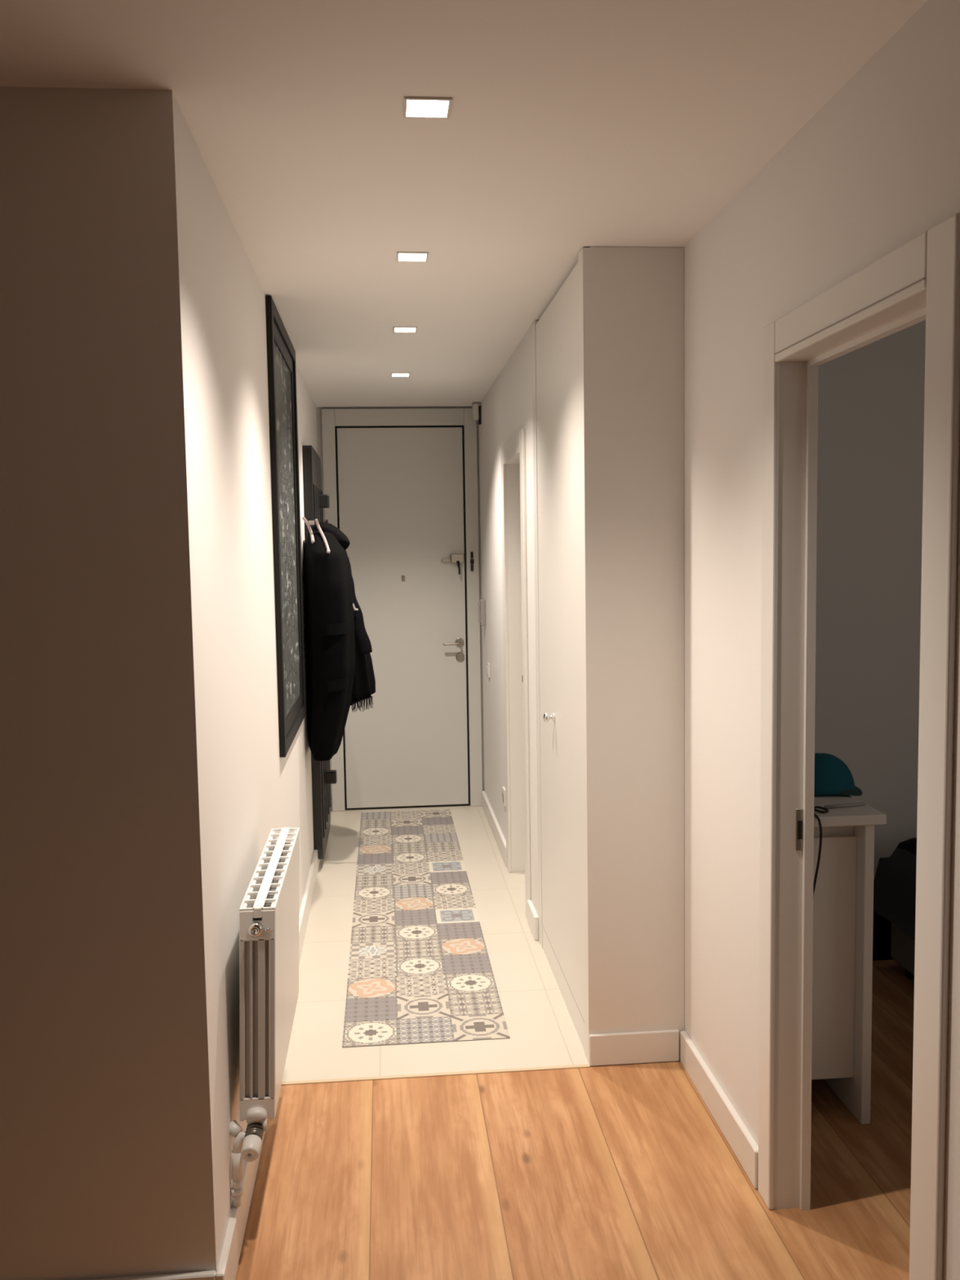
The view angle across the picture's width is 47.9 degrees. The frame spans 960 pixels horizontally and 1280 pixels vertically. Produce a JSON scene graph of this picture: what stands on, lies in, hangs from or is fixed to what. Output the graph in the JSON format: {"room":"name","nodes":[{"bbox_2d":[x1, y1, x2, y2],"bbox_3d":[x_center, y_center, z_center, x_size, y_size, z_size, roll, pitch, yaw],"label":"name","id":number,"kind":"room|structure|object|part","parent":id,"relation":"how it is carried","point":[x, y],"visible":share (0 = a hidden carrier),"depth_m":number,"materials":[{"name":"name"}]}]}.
{"room":"apartment hallway","nodes":[
{"label":"apartment hallway","id":0,"kind":"room"},
{"bbox_2d":[0,86,224,1279],"bbox_3d":[-2.177,0.222,2.084,3.220,2.487,0.120,-1,5,-5],"label":"wall","id":1,"kind":"structure","parent":0,"point":[111,1152],"depth_m":2.15,"materials":[{"name":"paint"}]},
{"bbox_2d":[88,1270,216,1279],"bbox_3d":[-2.152,1.409,2.112,3.220,0.116,0.018,-1,5,-5],"label":"baseboard","id":2,"kind":"structure","parent":1,"relation":"attached to","point":[202,1275],"depth_m":2.24,"materials":[{"name":"white paint"}]},
{"bbox_2d":[183,116,317,1234],"bbox_3d":[-0.840,0.002,4.522,0.120,2.487,4.517,-1,5,-5],"label":"wall","id":3,"kind":"structure","parent":0,"point":[253,791],"depth_m":2.75,"materials":[{"name":"paint"}]},
{"bbox_2d":[229,826,299,1207],"bbox_3d":[-0.552,0.923,2.795,0.129,0.688,0.799,-1,5,-5],"label":"radiator","id":4,"kind":"object","parent":3,"relation":"attached to","point":[269,908],"visible":1,"depth_m":2.48,"materials":[{"name":"metal"}]},
{"bbox_3d":[-0.511,0.857,2.482,0.069,0.479,0.004,-1,5,-5],"label":"plate","id":5,"kind":"part","parent":4,"relation":"part of","materials":[{"name":"white metal"}]},
{"bbox_3d":[-0.575,0.832,2.825,0.028,0.495,0.720,-1,5,-5],"label":"panel","id":6,"kind":"part","parent":4,"relation":"part of","materials":[{"name":"metal"}]},
{"bbox_2d":[247,917,271,937],"bbox_3d":[-0.498,0.650,2.447,0.054,0.043,0.016,-1,5,-5],"label":"valve","id":7,"kind":"object","parent":4,"relation":"attached to","point":[256,926],"depth_m":2.45,"materials":[{"name":"silver metal"}]},
{"bbox_2d":[239,826,299,911],"bbox_3d":[-0.537,0.583,2.809,0.081,0.012,0.720,-1,5,-5],"label":"grille","id":8,"kind":"object","parent":4,"relation":"attached to","point":[259,903],"depth_m":2.74,"materials":[{"name":"metal"}]},
{"bbox_3d":[-0.508,0.831,2.831,0.030,0.495,0.720,-1,5,-5],"label":"panel","id":9,"kind":"part","parent":4,"relation":"part of","materials":[{"name":"metal"}]},
{"bbox_2d":[215,849,320,1279],"bbox_3d":[-0.740,1.192,4.487,0.018,0.116,4.515,-1,5,-5],"label":"baseboard","id":10,"kind":"structure","parent":3,"relation":"attached to","point":[228,1264],"depth_m":2.58,"materials":[{"name":"white paint"}]},
{"bbox_2d":[265,295,306,757],"bbox_3d":[-0.757,-0.422,4.274,0.021,1.599,1.030,-1,5,-5],"label":"framed picture","id":11,"kind":"object","parent":3,"relation":"attached to","point":[281,353],"depth_m":4.19,"materials":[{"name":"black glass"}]},
{"bbox_3d":[-0.765,-0.422,4.274,0.006,1.379,0.810,-1,5,-5],"label":"pane","id":12,"kind":"part","parent":11,"relation":"part of","materials":[{"name":"clear glass"}]},
{"bbox_3d":[-0.762,-0.422,4.274,0.012,1.499,0.930,-1,5,-5],"label":"sash","id":13,"kind":"part","parent":11,"relation":"part of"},
{"bbox_2d":[302,445,337,859],"bbox_3d":[-0.832,0.054,5.782,0.113,2.088,0.820,-1,5,-5],"label":"coat rack","id":14,"kind":"object","parent":3,"relation":"attached to","point":[314,502],"visible":0.38,"depth_m":5.44,"materials":[{"name":"black wood"}]},
{"bbox_2d":[302,516,355,760],"bbox_3d":[-0.718,-0.026,5.179,0.234,1.127,0.627,-1,5,-5],"label":"coat","id":15,"kind":"object","parent":14,"relation":"hanging from","point":[331,667],"visible":1,"depth_m":4.95,"materials":[{"name":"black fabric"}]},
{"bbox_2d":[315,520,350,550],"bbox_3d":[-0.715,-0.501,5.264,0.163,0.154,0.240,-1,5,-5],"label":"hood","id":16,"kind":"object","parent":15,"relation":"attached to","point":[327,528],"depth_m":5.18,"materials":[{"name":"black fabric"}]},
{"bbox_2d":[345,549,375,706],"bbox_3d":[-0.701,-0.098,5.753,0.273,0.930,0.471,-1,5,-5],"label":"jacket","id":17,"kind":"object","parent":14,"relation":"hanging from","point":[364,642],"visible":0.3,"depth_m":5.57,"materials":[{"name":"black fabric"}]},
{"bbox_2d":[351,629,373,711],"bbox_3d":[-0.670,-0.013,5.515,0.234,0.770,0.021,-1,5,0],"label":"scarf","id":18,"kind":"object","parent":14,"relation":"hanging from","point":[361,691],"visible":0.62,"depth_m":5.54,"materials":[{"name":"black fabric"}]},
{"bbox_2d":[316,407,484,810],"bbox_3d":[-0.487,-0.187,6.763,0.984,2.487,0.100,-1,5,-5],"label":"door frame","id":19,"kind":"structure","parent":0,"point":[318,409],"depth_m":6.69,"materials":[{"name":"paint"}]},
{"bbox_2d":[321,408,482,811],"bbox_3d":[-0.473,-0.176,6.701,0.942,2.475,0.138,-1,5,-5],"label":"door","id":20,"kind":"structure","parent":19,"relation":"in","point":[403,506],"depth_m":6.70,"materials":[{"name":"paint"}]},
{"bbox_3d":[-0.903,-0.166,6.664,0.078,2.475,0.046,-1,5,-5],"label":"casing","id":21,"kind":"part","parent":20,"relation":"part of","materials":[{"name":"paint"}]},
{"bbox_3d":[-0.491,-1.359,6.605,0.787,0.101,0.046,-1,5,-5],"label":"casing","id":22,"kind":"part","parent":20,"relation":"part of","materials":[{"name":"paint"}]},
{"bbox_3d":[-0.172,0.023,6.702,0.113,0.018,0.055,-1,5,-5],"label":"lever handle","id":23,"kind":"part","parent":20,"relation":"part of","materials":[{"name":"metal"}]},
{"bbox_3d":[-0.042,-0.186,6.740,0.077,2.475,0.046,-1,5,-5],"label":"casing","id":24,"kind":"part","parent":20,"relation":"part of","materials":[{"name":"paint"}]},
{"bbox_2d":[0,0,927,407],"bbox_3d":[-0.225,-1.076,1.708,7.300,0.100,10.203,-1,5,-5],"label":"ceiling","id":25,"kind":"structure","parent":0,"point":[572,126],"depth_m":2.26,"materials":[{"name":"paint"}]},
{"bbox_2d":[391,373,410,377],"bbox_3d":[-0.396,-1.323,5.397,0.094,0.004,0.094,-1,5,-5],"label":"recessed light","id":26,"kind":"object","parent":25,"relation":"in","point":[393,375],"visible":1,"depth_m":5.40,"materials":[{"name":"white plastic"}]},
{"bbox_2d":[393,326,417,332],"bbox_3d":[-0.298,-1.235,4.303,0.094,0.004,0.094,-1,5,-5],"label":"recessed light","id":27,"kind":"object","parent":25,"relation":"in","point":[396,329],"visible":1,"depth_m":4.29,"materials":[{"name":"white plastic"}]},
{"bbox_2d":[396,251,428,262],"bbox_3d":[-0.203,-1.150,3.247,0.094,0.004,0.094,-1,5,-5],"label":"recessed light","id":28,"kind":"object","parent":25,"relation":"in","point":[415,256],"visible":1,"depth_m":3.24,"materials":[{"name":"white plastic"}]},
{"bbox_2d":[403,96,452,119],"bbox_3d":[-0.105,-1.063,2.161,0.094,0.004,0.094,-1,5,-5],"label":"recessed light","id":29,"kind":"object","parent":25,"relation":"in","point":[414,107],"visible":1,"depth_m":2.16,"materials":[{"name":"white plastic"}]},
{"bbox_2d":[478,324,538,916],"bbox_3d":[0.176,-0.102,5.600,0.130,2.487,2.501,-1,5,-5],"label":"wall","id":30,"kind":"structure","parent":0,"point":[507,407],"depth_m":5.65,"materials":[{"name":"paint"}]},
{"bbox_2d":[471,401,481,424],"bbox_3d":[-0.019,-1.354,6.467,0.050,0.126,0.070,-1,5,-5],"label":"sensor box","id":31,"kind":"object","parent":30,"relation":"attached to","point":[476,408],"visible":1,"depth_m":6.44,"materials":[{"name":"white plastic"}]},
{"bbox_2d":[478,599,485,625],"bbox_3d":[0.011,-0.166,6.484,0.040,0.155,0.060,-1,5,-5],"label":"phone","id":32,"kind":"object","parent":30,"relation":"attached to","point":[482,604],"visible":1,"depth_m":6.46,"materials":[{"name":"grey plastic"}]},
{"bbox_2d":[486,662,489,677],"bbox_3d":[0.048,0.176,6.314,0.012,0.080,0.080,-1,5,-5],"label":"light switch","id":33,"kind":"object","parent":30,"relation":"attached to","point":[488,664],"visible":1,"depth_m":6.28,"materials":[{"name":"white plastic"}]},
{"bbox_2d":[481,791,506,866],"bbox_3d":[0.079,1.051,6.158,0.018,0.100,1.321,-1,5,-5],"label":"baseboard","id":34,"kind":"structure","parent":30,"relation":"attached to","point":[497,833],"depth_m":6.05,"materials":[{"name":"white paint"}]},
{"bbox_2d":[502,786,505,806],"bbox_3d":[0.124,0.811,5.614,0.012,0.085,0.085,-1,5,-5],"label":"wall socket","id":35,"kind":"object","parent":30,"relation":"attached to","point":[503,788],"visible":0.91,"depth_m":5.58,"materials":[{"name":"white plastic"}]},
{"bbox_2d":[500,428,530,918],"bbox_3d":[0.225,0.134,5.012,0.146,2.110,0.830,-1,5,-5],"label":"door frame","id":36,"kind":"structure","parent":30,"relation":"in","point":[513,453],"depth_m":5.29,"materials":[{"name":"white paint"}]},
{"bbox_3d":[0.129,0.106,5.367,0.014,2.110,0.103,-1,5,-5],"label":"casing","id":37,"kind":"part","parent":36,"relation":"part of","materials":[{"name":"white paint"}]},
{"bbox_3d":[0.146,-0.869,4.919,0.014,0.093,0.632,-1,5,-5],"label":"casing","id":38,"kind":"part","parent":36,"relation":"part of","materials":[{"name":"white paint"}]},
{"bbox_3d":[0.195,0.165,4.640,0.014,2.110,0.093,-1,5,-5],"label":"casing","id":39,"kind":"part","parent":36,"relation":"part of","materials":[{"name":"white paint"}]},
{"bbox_2d":[527,899,538,940],"bbox_3d":[0.223,1.179,4.563,0.018,0.100,0.224,-1,5,-5],"label":"baseboard","id":40,"kind":"structure","parent":30,"relation":"attached to","point":[532,917],"depth_m":4.50,"materials":[{"name":"white paint"}]},
{"bbox_2d":[235,805,914,1279],"bbox_3d":[-0.185,1.492,1.918,7.100,0.080,10.003,-1,5,-5],"label":"floor","id":41,"kind":"structure","parent":0,"point":[624,1171],"depth_m":2.87,"materials":[{"name":"brown wood"}]},
{"bbox_2d":[342,808,510,1048],"bbox_3d":[-0.317,1.190,5.128,0.549,0.003,3.200,-1,5,-5],"label":"runner rug","id":42,"kind":"object","parent":41,"relation":"on","point":[420,970],"visible":1,"depth_m":4.43,"materials":[{"name":"fabric"}]},
{"bbox_2d":[281,1064,590,1085],"bbox_3d":[-0.149,1.340,3.321,0.984,0.013,0.016,-1,5,-5],"label":"trim","id":43,"kind":"structure","parent":41,"relation":"on","point":[575,1066],"depth_m":3.32,"materials":[{"name":"beige wood"}]},
{"bbox_2d":[532,246,684,1066],"bbox_3d":[0.404,0.040,3.817,0.341,2.486,1.100,-1,5,-5],"label":"closet","id":44,"kind":"object","parent":41,"relation":"on","point":[608,348],"visible":0.99,"depth_m":3.32,"materials":[{"name":"white paint"}]},
{"bbox_3d":[0.250,0.280,3.918,0.040,0.036,0.036,-1,5,-5],"label":"knob","id":45,"kind":"part","parent":44,"relation":"part of","materials":[{"name":"silver metal"}]},
{"bbox_3d":[0.283,0.003,3.804,0.019,2.369,0.918,-1,5,-5],"label":"door","id":46,"kind":"part","parent":44,"relation":"part of","materials":[{"name":"white paint"}]},
{"bbox_3d":[0.482,1.272,3.375,0.285,0.100,0.012,-1,5,-5],"label":"baseboard","id":47,"kind":"part","parent":44,"relation":"part of","materials":[{"name":"white paint"}]},
{"bbox_2d":[811,752,886,1124],"bbox_3d":[0.924,0.820,3.363,0.392,0.989,0.858,-1,5,-5],"label":"desk","id":48,"kind":"object","parent":41,"relation":"on","point":[843,899],"depth_m":3.00,"materials":[{"name":"wood"}]},
{"bbox_2d":[813,802,828,898],"bbox_3d":[0.927,0.589,2.970,0.055,0.261,0.162,1,5,23],"label":"cable","id":49,"kind":"object","parent":48,"relation":"hanging from","point":[826,811],"visible":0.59,"depth_m":2.90,"materials":[{"name":"black plastic"}]},
{"bbox_3d":[0.896,0.524,2.998,0.281,0.057,0.020,-1,5,-5],"label":"rail","id":50,"kind":"part","parent":48,"relation":"part of","materials":[{"name":"wood"}]},
{"bbox_3d":[0.904,0.887,3.008,0.281,0.689,0.020,-1,5,-5],"label":"panel","id":51,"kind":"part","parent":48,"relation":"part of","materials":[{"name":"wood"}]},
{"bbox_3d":[1.010,0.392,3.211,0.226,0.114,0.196,-1,5,-5],"label":"cap","id":52,"kind":"part","parent":48,"relation":"part of","materials":[{"name":"teal fabric"}]},
{"bbox_2d":[823,802,866,808],"bbox_3d":[1.015,0.459,3.005,0.130,0.010,0.010,-2,5,-15],"label":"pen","id":53,"kind":"object","parent":48,"relation":"on","point":[855,804],"visible":1,"depth_m":3.00,"materials":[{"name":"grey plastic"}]},
{"bbox_3d":[1.026,0.888,3.374,0.027,0.848,0.825,-1,5,-5],"label":"panel","id":54,"kind":"part","parent":48,"relation":"part of","materials":[{"name":"wood"}]},
{"bbox_2d":[890,922,915,978],"bbox_3d":[2.081,1.059,3.218,0.940,0.500,1.750,-1,5,-5],"label":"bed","id":55,"kind":"object","parent":41,"relation":"on","point":[903,946],"visible":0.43,"depth_m":3.96,"materials":[{"name":"fabric"}]},
{"bbox_2d":[872,837,916,960],"bbox_3d":[2.078,1.027,3.237,1.062,0.521,1.847,-1,5,-5],"label":"blanket","id":56,"kind":"object","parent":55,"relation":"on","point":[895,879],"visible":0.33,"depth_m":3.96,"materials":[{"name":"black fabric"}]},
{"bbox_3d":[1.602,1.224,4.019,0.052,0.055,0.052,-1,5,-5],"label":"leg","id":57,"kind":"part","parent":55,"relation":"part of","materials":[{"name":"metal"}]},
{"bbox_2d":[684,0,959,1279],"bbox_3d":[0.908,0.294,0.609,0.086,2.487,7.400,-1,5,-5],"label":"wall","id":58,"kind":"structure","parent":0,"point":[877,167],"depth_m":2.70,"materials":[{"name":"paint"}]},
{"bbox_2d":[680,1031,758,1189],"bbox_3d":[0.665,1.296,3.041,0.018,0.100,0.687,-1,5,-5],"label":"baseboard","id":59,"kind":"structure","parent":58,"relation":"attached to","point":[740,1140],"depth_m":2.97,"materials":[{"name":"white paint"}]},
{"bbox_2d":[758,213,959,1279],"bbox_3d":[0.763,0.356,2.188,0.102,2.111,0.861,-1,5,-5],"label":"door frame","id":60,"kind":"structure","parent":58,"relation":"in","point":[918,281],"depth_m":2.37,"materials":[{"name":"white paint"}]},
{"bbox_3d":[0.686,0.325,2.572,0.014,2.111,0.079,-1,5,-5],"label":"casing","id":61,"kind":"part","parent":60,"relation":"part of","materials":[{"name":"white paint"}]},
{"bbox_3d":[0.753,0.447,2.550,0.017,0.100,0.004,-1,5,-5],"label":"strike plate","id":62,"kind":"part","parent":60,"relation":"part of","materials":[{"name":"metal"}]},
{"bbox_3d":[0.704,-0.649,2.109,0.014,0.094,0.687,-1,5,-5],"label":"casing","id":63,"kind":"part","parent":60,"relation":"part of","materials":[{"name":"white paint"}]},
{"bbox_3d":[0.755,0.387,1.803,0.014,2.111,0.093,-1,5,-5],"label":"casing","id":64,"kind":"part","parent":60,"relation":"part of","materials":[{"name":"white paint"}]},
{"bbox_2d":[814,320,925,880],"bbox_3d":[1.873,-0.027,4.346,2.506,2.487,0.100,-1,5,-5],"label":"wall","id":65,"kind":"structure","parent":0,"point":[871,397],"depth_m":4.25,"materials":[{"name":"paint"}]}
]}

